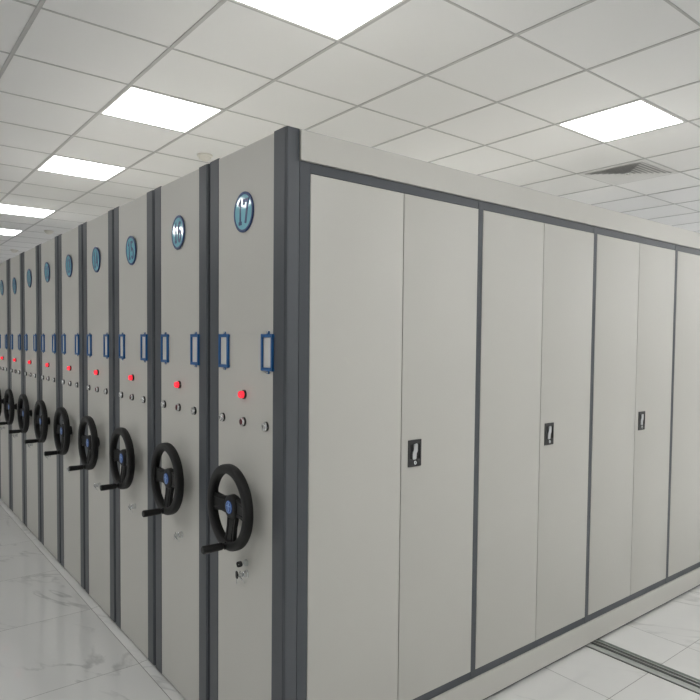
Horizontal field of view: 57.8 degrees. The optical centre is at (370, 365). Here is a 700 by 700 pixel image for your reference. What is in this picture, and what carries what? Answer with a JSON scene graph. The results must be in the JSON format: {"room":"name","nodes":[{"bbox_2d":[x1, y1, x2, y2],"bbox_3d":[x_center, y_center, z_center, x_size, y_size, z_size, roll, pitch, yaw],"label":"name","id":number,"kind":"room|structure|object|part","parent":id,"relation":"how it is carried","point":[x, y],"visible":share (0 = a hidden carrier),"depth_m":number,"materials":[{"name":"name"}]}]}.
{"room":"archive storage room","nodes":[
{"label":"archive storage room","id":0,"kind":"room"},
{"bbox_2d":[0,0,699,262],"bbox_3d":[-1.115,-1.851,7.254,13.800,0.120,17.200,-1,3,-39],"label":"ceiling","id":1,"kind":"structure","parent":0,"point":[423,36],"depth_m":3.75,"materials":[{"name":"white tile"}]},
{"bbox_2d":[0,228,22,235],"bbox_3d":[-5.311,-1.901,8.965,0.604,0.005,0.604,-1,3,-39],"label":"recessed light","id":2,"kind":"object","parent":1,"relation":"in","point":[9,232],"visible":1,"depth_m":9.07,"materials":[{"name":"white plastic"}]},
{"bbox_2d":[0,204,54,217],"bbox_3d":[-4.132,-1.832,7.528,0.604,0.005,0.604,-1,3,-39],"label":"recessed light","id":3,"kind":"object","parent":1,"relation":"in","point":[4,208],"visible":1,"depth_m":7.54,"materials":[{"name":"white plastic"}]},
{"bbox_2d":[44,230,53,234],"bbox_3d":[-4.525,-1.868,8.921,0.124,0.048,0.124,-1,3,-39],"label":"smoke detector","id":4,"kind":"object","parent":1,"relation":"attached to","point":[49,232],"visible":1,"depth_m":8.88,"materials":[{"name":"white plastic"}]},
{"bbox_2d":[36,155,126,180],"bbox_3d":[-2.560,-1.741,5.612,0.604,0.005,0.604,-1,3,-39],"label":"recessed light","id":5,"kind":"object","parent":1,"relation":"in","point":[54,164],"visible":1,"depth_m":5.60,"materials":[{"name":"white plastic"}]},
{"bbox_2d":[99,86,222,132],"bbox_3d":[-1.381,-1.672,4.175,0.604,0.005,0.604,-1,3,-39],"label":"recessed light","id":6,"kind":"object","parent":1,"relation":"in","point":[135,104],"visible":1,"depth_m":4.15,"materials":[{"name":"white plastic"}]},
{"bbox_2d":[197,153,212,161],"bbox_3d":[-1.346,-1.688,5.157,0.124,0.048,0.124,-1,3,-39],"label":"smoke detector","id":7,"kind":"object","parent":1,"relation":"attached to","point":[205,157],"visible":1,"depth_m":5.12,"materials":[{"name":"white plastic"}]},
{"bbox_2d":[231,0,405,40],"bbox_3d":[-0.202,-1.603,2.738,0.604,0.005,0.604,-1,3,-39],"label":"recessed light","id":8,"kind":"object","parent":1,"relation":"in","point":[333,19],"visible":1,"depth_m":2.88,"materials":[{"name":"white plastic"}]},
{"bbox_2d":[0,0,699,258],"bbox_3d":[-1.116,-1.790,7.256,13.600,0.006,17.000,-1,3,-39],"label":"grid","id":9,"kind":"structure","parent":1,"relation":"attached to","point":[38,8],"depth_m":3.82,"materials":[{"name":"grey metal"}]},
{"bbox_2d":[558,99,686,142],"bbox_3d":[1.700,-1.644,4.296,0.604,0.005,0.604,-1,3,-39],"label":"recessed light","id":10,"kind":"object","parent":1,"relation":"in","point":[640,116],"visible":1,"depth_m":4.28,"materials":[{"name":"white plastic"}]},
{"bbox_2d":[579,159,678,184],"bbox_3d":[2.259,-1.678,5.555,0.606,0.019,0.606,-1,3,-39],"label":"ceiling vent","id":11,"kind":"object","parent":1,"relation":"in","point":[643,169],"visible":1,"depth_m":5.53,"materials":[{"name":"grey metal"}]},
{"bbox_2d":[0,498,699,699],"bbox_3d":[-1.151,1.431,7.381,13.800,0.120,17.200,-1,3,-39],"label":"floor","id":12,"kind":"structure","parent":0,"point":[54,646],"depth_m":3.37,"materials":[{"name":"tile"}]},
{"bbox_2d":[24,236,60,562],"bbox_3d":[-0.687,0.212,6.282,4.900,2.388,0.605,-1,3,-39],"label":"shelving unit","id":13,"kind":"object","parent":12,"relation":"on","point":[49,401],"visible":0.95,"depth_m":4.80,"materials":[{"name":"grey metal"}]},
{"bbox_3d":[-2.597,0.240,5.052,0.054,2.388,0.086,-1,3,-39],"label":"edge trim","id":14,"kind":"part","parent":13,"relation":"part of","materials":[{"name":"grey metal"}]},
{"bbox_3d":[-2.446,-0.703,4.795,0.004,0.147,0.147,-5,5,-39],"label":"number plate","id":15,"kind":"part","parent":13,"relation":"part of","materials":[{"name":"teal"}]},
{"bbox_3d":[-2.434,0.251,4.850,0.045,2.385,0.437,-1,3,-39],"label":"panel","id":16,"kind":"part","parent":13,"relation":"part of","materials":[{"name":"grey paint"}]},
{"bbox_3d":[-2.268,0.259,4.651,0.054,2.388,0.086,-1,3,-39],"label":"edge trim","id":17,"kind":"part","parent":13,"relation":"part of","materials":[{"name":"grey metal"}]},
{"bbox_2d":[0,499,183,699],"bbox_3d":[-3.464,1.395,6.065,0.042,0.006,11.100,-1,3,-39],"label":"trim","id":18,"kind":"structure","parent":12,"relation":"on","point":[151,670],"depth_m":3.76,"materials":[{"name":"metal"}]},
{"bbox_2d":[201,126,699,699],"bbox_3d":[1.280,0.332,3.885,4.900,2.399,0.613,-1,3,-39],"label":"shelving unit","id":19,"kind":"object","parent":12,"relation":"on","point":[454,440],"visible":1,"depth_m":2.67,"materials":[{"name":"grey paint"}]},
{"bbox_3d":[-0.633,0.354,2.658,0.054,2.388,0.086,-1,3,-39],"label":"edge trim","id":20,"kind":"part","parent":19,"relation":"part of","materials":[{"name":"grey metal"}]},
{"bbox_2d":[235,571,244,583],"bbox_3d":[-0.497,0.810,2.415,0.026,0.054,0.047,-1,3,-39],"label":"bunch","id":21,"kind":"object","parent":19,"relation":"attached to","point":[240,574],"visible":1,"depth_m":2.41,"materials":[{"name":"silver metal"}]},
{"bbox_2d":[236,561,243,566],"bbox_3d":[-0.497,0.759,2.420,0.031,0.021,0.014,-1,3,-39],"label":"key","id":22,"kind":"object","parent":19,"relation":"in","point":[239,563],"visible":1,"depth_m":2.42,"materials":[{"name":"black"}]},
{"bbox_2d":[238,390,246,398],"bbox_3d":[-0.491,0.112,2.421,0.024,0.035,0.035,-1,3,-39],"label":"indicator light","id":23,"kind":"object","parent":19,"relation":"attached to","point":[242,394],"depth_m":2.41,"materials":[{"name":"red plastic"}]},
{"bbox_3d":[-0.480,-0.581,2.403,0.005,0.147,0.147,-1,3,-39],"label":"number plate","id":24,"kind":"part","parent":19,"relation":"part of","materials":[{"name":"teal plastic"}]},
{"bbox_3d":[-0.470,0.365,2.456,0.045,2.385,0.437,-1,3,-39],"label":"panel","id":25,"kind":"part","parent":19,"relation":"part of","materials":[{"name":"grey paint"}]},
{"bbox_3d":[-0.304,0.373,2.257,0.054,2.388,0.086,-1,3,-39],"label":"edge trim","id":26,"kind":"part","parent":19,"relation":"part of","materials":[{"name":"grey metal"}]},
{"bbox_3d":[-0.248,0.365,2.268,0.044,2.158,0.028,-1,3,-39],"label":"frame post","id":27,"kind":"part","parent":19,"relation":"part of","materials":[{"name":"grey metal"}]},
{"bbox_3d":[-0.055,0.362,2.418,0.443,2.082,0.018,-1,3,-39],"label":"cabinet door","id":28,"kind":"part","parent":19,"relation":"part of","materials":[{"name":"grey paint"}]},
{"bbox_3d":[0.182,0.360,2.598,0.072,0.110,0.006,-1,3,-39],"label":"handle plate","id":29,"kind":"part","parent":19,"relation":"part of","materials":[{"name":"grey metal"}]},
{"bbox_3d":[0.183,0.353,2.595,0.028,0.066,0.005,-1,3,-39],"label":"handle lever","id":30,"kind":"part","parent":19,"relation":"part of","materials":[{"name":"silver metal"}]},
{"bbox_3d":[0.290,0.354,2.701,0.441,2.082,0.018,-1,3,-39],"label":"cabinet door","id":31,"kind":"part","parent":19,"relation":"part of","materials":[{"name":"grey paint"}]},
{"bbox_3d":[0.470,0.350,2.856,0.031,2.156,0.028,-1,3,-39],"label":"frame post","id":32,"kind":"part","parent":19,"relation":"part of","materials":[{"name":"grey metal"}]},
{"bbox_3d":[1.572,-0.733,3.709,4.632,0.036,0.026,-1,3,-39],"label":"frame rail","id":33,"kind":"part","parent":19,"relation":"part of","materials":[{"name":"grey metal"}]},
{"bbox_3d":[0.660,0.346,3.004,0.448,2.082,0.018,-1,3,-39],"label":"cabinet door","id":34,"kind":"part","parent":19,"relation":"part of","materials":[{"name":"grey paint"}]},
{"bbox_3d":[0.899,0.345,3.185,0.072,0.110,0.006,-1,3,-39],"label":"handle plate","id":35,"kind":"part","parent":19,"relation":"part of","materials":[{"name":"grey"}]},
{"bbox_3d":[0.901,0.338,3.183,0.028,0.066,0.005,-1,3,-39],"label":"handle lever","id":36,"kind":"part","parent":19,"relation":"part of","materials":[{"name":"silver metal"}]},
{"bbox_3d":[1.549,1.387,3.792,4.632,0.036,0.026,-1,3,-39],"label":"frame rail","id":37,"kind":"part","parent":19,"relation":"part of","materials":[{"name":"grey metal"}]},
{"bbox_3d":[1.008,0.339,3.288,0.441,2.082,0.018,-1,3,-39],"label":"cabinet door","id":38,"kind":"part","parent":19,"relation":"part of","materials":[{"name":"grey paint"}]},
{"bbox_3d":[1.187,0.335,3.443,0.031,2.156,0.028,-1,3,-39],"label":"frame post","id":39,"kind":"part","parent":19,"relation":"part of","materials":[{"name":"grey metal"}]},
{"bbox_3d":[1.377,0.331,3.591,0.448,2.082,0.018,-1,3,-39],"label":"cabinet door","id":40,"kind":"part","parent":19,"relation":"part of","materials":[{"name":"grey paint"}]},
{"bbox_3d":[1.616,0.330,3.773,0.072,0.110,0.006,-1,3,-39],"label":"handle plate","id":41,"kind":"part","parent":19,"relation":"part of","materials":[{"name":"grey plastic"}]},
{"bbox_3d":[1.618,0.323,3.771,0.028,0.066,0.005,-1,3,-39],"label":"handle lever","id":42,"kind":"part","parent":19,"relation":"part of","materials":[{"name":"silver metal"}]},
{"bbox_3d":[1.725,0.324,3.876,0.441,2.082,0.018,-1,3,-39],"label":"cabinet door","id":43,"kind":"part","parent":19,"relation":"part of","materials":[{"name":"grey paint"}]},
{"bbox_3d":[1.905,0.320,4.031,0.031,2.156,0.028,-1,3,-39],"label":"frame post","id":44,"kind":"part","parent":19,"relation":"part of","materials":[{"name":"grey metal"}]},
{"bbox_3d":[2.095,0.316,4.179,0.448,2.082,0.018,-1,3,-39],"label":"cabinet door","id":45,"kind":"part","parent":19,"relation":"part of","materials":[{"name":"grey paint"}]},
{"bbox_2d":[586,639,699,694],"bbox_3d":[0.035,1.471,4.990,0.122,0.013,11.000,-1,3,-39],"label":"rail","id":46,"kind":"object","parent":12,"relation":"on","point":[688,682],"visible":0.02,"depth_m":3.28,"materials":[{"name":"grey metal"}]},
{"bbox_2d":[0,260,10,508],"bbox_3d":[-1.865,0.144,7.719,4.900,2.388,0.605,-1,3,-39],"label":"shelving unit","id":47,"kind":"object","parent":46,"relation":"on","point":[5,447],"visible":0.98,"depth_m":6.22,"materials":[{"name":"grey metal"}]},
{"bbox_3d":[-3.775,0.171,6.489,0.054,2.388,0.086,-1,3,-39],"label":"edge trim","id":48,"kind":"part","parent":47,"relation":"part of","materials":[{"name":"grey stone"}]},
{"bbox_3d":[-3.446,0.190,6.088,0.054,2.388,0.086,-1,3,-39],"label":"edge trim","id":49,"kind":"part","parent":47,"relation":"part of","materials":[{"name":"grey metal"}]},
{"bbox_2d":[0,253,24,523],"bbox_3d":[-1.472,0.167,7.240,4.900,2.388,0.605,-1,3,-39],"label":"shelving unit","id":50,"kind":"object","parent":46,"relation":"on","point":[12,394],"visible":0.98,"depth_m":5.77,"materials":[{"name":"grey metal"}]},
{"bbox_3d":[-3.383,0.194,6.010,0.054,2.388,0.086,-1,3,-39],"label":"edge trim","id":51,"kind":"part","parent":50,"relation":"part of","materials":[{"name":"grey metal"}]},
{"bbox_3d":[-3.220,0.205,5.808,0.045,2.385,0.437,-1,3,-39],"label":"panel","id":52,"kind":"part","parent":50,"relation":"part of","materials":[{"name":"grey paint"}]},
{"bbox_3d":[-3.054,0.213,5.609,0.054,2.388,0.086,-1,3,-39],"label":"edge trim","id":53,"kind":"part","parent":50,"relation":"part of","materials":[{"name":"grey metal"}]},
{"bbox_2d":[9,245,40,541],"bbox_3d":[-1.080,0.190,6.761,4.900,2.388,0.605,-1,3,-39],"label":"shelving unit","id":54,"kind":"object","parent":46,"relation":"on","point":[30,258],"visible":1,"depth_m":5.29,"materials":[{"name":"grey metal"}]},
{"bbox_3d":[-2.990,0.217,5.531,0.054,2.388,0.086,-1,3,-39],"label":"edge trim","id":55,"kind":"part","parent":54,"relation":"part of","materials":[{"name":"grey metal"}]},
{"bbox_3d":[-2.839,-0.724,5.274,0.004,0.147,0.147,-5,5,-39],"label":"number plate","id":56,"kind":"part","parent":54,"relation":"part of","materials":[{"name":"teal"}]},
{"bbox_3d":[-2.827,0.228,5.329,0.045,2.385,0.437,-1,3,-39],"label":"panel","id":57,"kind":"part","parent":54,"relation":"part of","materials":[{"name":"grey paint"}]},
{"bbox_3d":[-2.661,0.236,5.130,0.054,2.388,0.086,-1,3,-39],"label":"edge trim","id":58,"kind":"part","parent":54,"relation":"part of","materials":[{"name":"grey metal"}]},
{"bbox_2d":[44,224,84,589],"bbox_3d":[-0.294,0.235,5.803,4.900,2.388,0.605,-1,3,-39],"label":"shelving unit","id":59,"kind":"object","parent":46,"relation":"on","point":[70,412],"visible":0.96,"depth_m":4.32,"materials":[{"name":"grey metal"}]},
{"bbox_3d":[-2.204,0.263,4.573,0.054,2.388,0.086,-1,3,-39],"label":"edge trim","id":60,"kind":"part","parent":59,"relation":"part of","materials":[{"name":"grey metal"}]},
{"bbox_3d":[-2.054,-0.677,4.317,0.004,0.147,0.147,-5,5,-39],"label":"number plate","id":61,"kind":"part","parent":59,"relation":"part of","materials":[{"name":"teal"}]},
{"bbox_3d":[-2.042,0.274,4.371,0.045,2.385,0.437,-1,3,-39],"label":"panel","id":62,"kind":"part","parent":59,"relation":"part of","materials":[{"name":"grey paint"}]},
{"bbox_3d":[-1.875,0.282,4.172,0.054,2.388,0.086,-1,3,-39],"label":"edge trim","id":63,"kind":"part","parent":59,"relation":"part of","materials":[{"name":"grey metal"}]},
{"bbox_2d":[68,209,115,622],"bbox_3d":[0.099,0.258,5.324,4.900,2.388,0.605,-1,3,-39],"label":"shelving unit","id":64,"kind":"object","parent":46,"relation":"on","point":[97,426],"visible":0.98,"depth_m":3.84,"materials":[{"name":"grey metal"}]},
{"bbox_3d":[-1.811,0.285,4.095,0.054,2.388,0.086,-1,3,-39],"label":"edge trim","id":65,"kind":"part","parent":64,"relation":"part of","materials":[{"name":"grey metal"}]},
{"bbox_3d":[-1.661,-0.640,3.838,0.004,0.147,0.147,-5,5,-39],"label":"number plate","id":66,"kind":"part","parent":64,"relation":"part of","materials":[{"name":"teal"}]},
{"bbox_3d":[-1.649,0.297,3.893,0.045,2.385,0.437,-1,3,-39],"label":"panel","id":67,"kind":"part","parent":64,"relation":"part of","materials":[{"name":"grey paint"}]},
{"bbox_3d":[-1.482,0.305,3.694,0.054,2.388,0.086,-1,3,-39],"label":"edge trim","id":68,"kind":"part","parent":64,"relation":"part of","materials":[{"name":"grey metal"}]},
{"bbox_2d":[100,190,155,664],"bbox_3d":[0.492,0.281,4.845,4.900,2.388,0.605,-1,3,-39],"label":"shelving unit","id":69,"kind":"object","parent":46,"relation":"on","point":[132,442],"visible":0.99,"depth_m":3.35,"materials":[{"name":"grey metal"}]},
{"bbox_3d":[-1.419,0.308,3.616,0.054,2.388,0.086,-1,3,-39],"label":"edge trim","id":70,"kind":"part","parent":69,"relation":"part of","materials":[{"name":"grey metal"}]},
{"bbox_3d":[-1.268,-0.609,3.360,0.004,0.147,0.147,-5,5,-39],"label":"number plate","id":71,"kind":"part","parent":69,"relation":"part of","materials":[{"name":"teal"}]},
{"bbox_2d":[128,374,133,380],"bbox_3d":[-1.277,0.066,3.378,0.024,0.035,0.035,-1,3,-39],"label":"indicator light","id":72,"kind":"object","parent":69,"relation":"attached to","point":[131,377],"depth_m":3.37,"materials":[{"name":"red plastic"}]},
{"bbox_3d":[-1.256,0.319,3.414,0.045,2.385,0.437,-1,3,-39],"label":"panel","id":73,"kind":"part","parent":69,"relation":"part of","materials":[{"name":"grey paint"}]},
{"bbox_3d":[-1.089,0.328,3.215,0.054,2.388,0.086,-1,3,-39],"label":"edge trim","id":74,"kind":"part","parent":69,"relation":"part of","materials":[{"name":"grey metal"}]},
{"bbox_2d":[142,164,209,699],"bbox_3d":[0.884,0.304,4.367,4.900,2.388,0.605,-1,3,-39],"label":"shelving unit","id":75,"kind":"object","parent":46,"relation":"on","point":[179,471],"visible":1,"depth_m":2.87,"materials":[{"name":"grey paint"}]},
{"bbox_3d":[-1.026,0.331,3.137,0.054,2.388,0.086,-1,3,-39],"label":"edge trim","id":76,"kind":"part","parent":75,"relation":"part of","materials":[{"name":"grey metal"}]},
{"bbox_3d":[-0.874,-0.604,2.881,0.004,0.147,0.147,-1,2,-38],"label":"number plate","id":77,"kind":"part","parent":75,"relation":"part of","materials":[{"name":"teal"}]},
{"bbox_2d":[174,381,180,387],"bbox_3d":[-0.884,0.089,2.900,0.024,0.035,0.035,-1,3,-39],"label":"indicator light","id":78,"kind":"object","parent":75,"relation":"attached to","point":[177,384],"depth_m":2.89,"materials":[{"name":"red plastic"}]},
{"bbox_3d":[-0.863,0.342,2.935,0.045,2.385,0.437,-1,3,-39],"label":"panel","id":79,"kind":"part","parent":75,"relation":"part of","materials":[{"name":"grey paint"}]},
{"bbox_3d":[-0.697,0.350,2.736,0.054,2.388,0.086,-1,3,-39],"label":"edge trim","id":80,"kind":"part","parent":75,"relation":"part of","materials":[{"name":"grey metal"}]}
]}

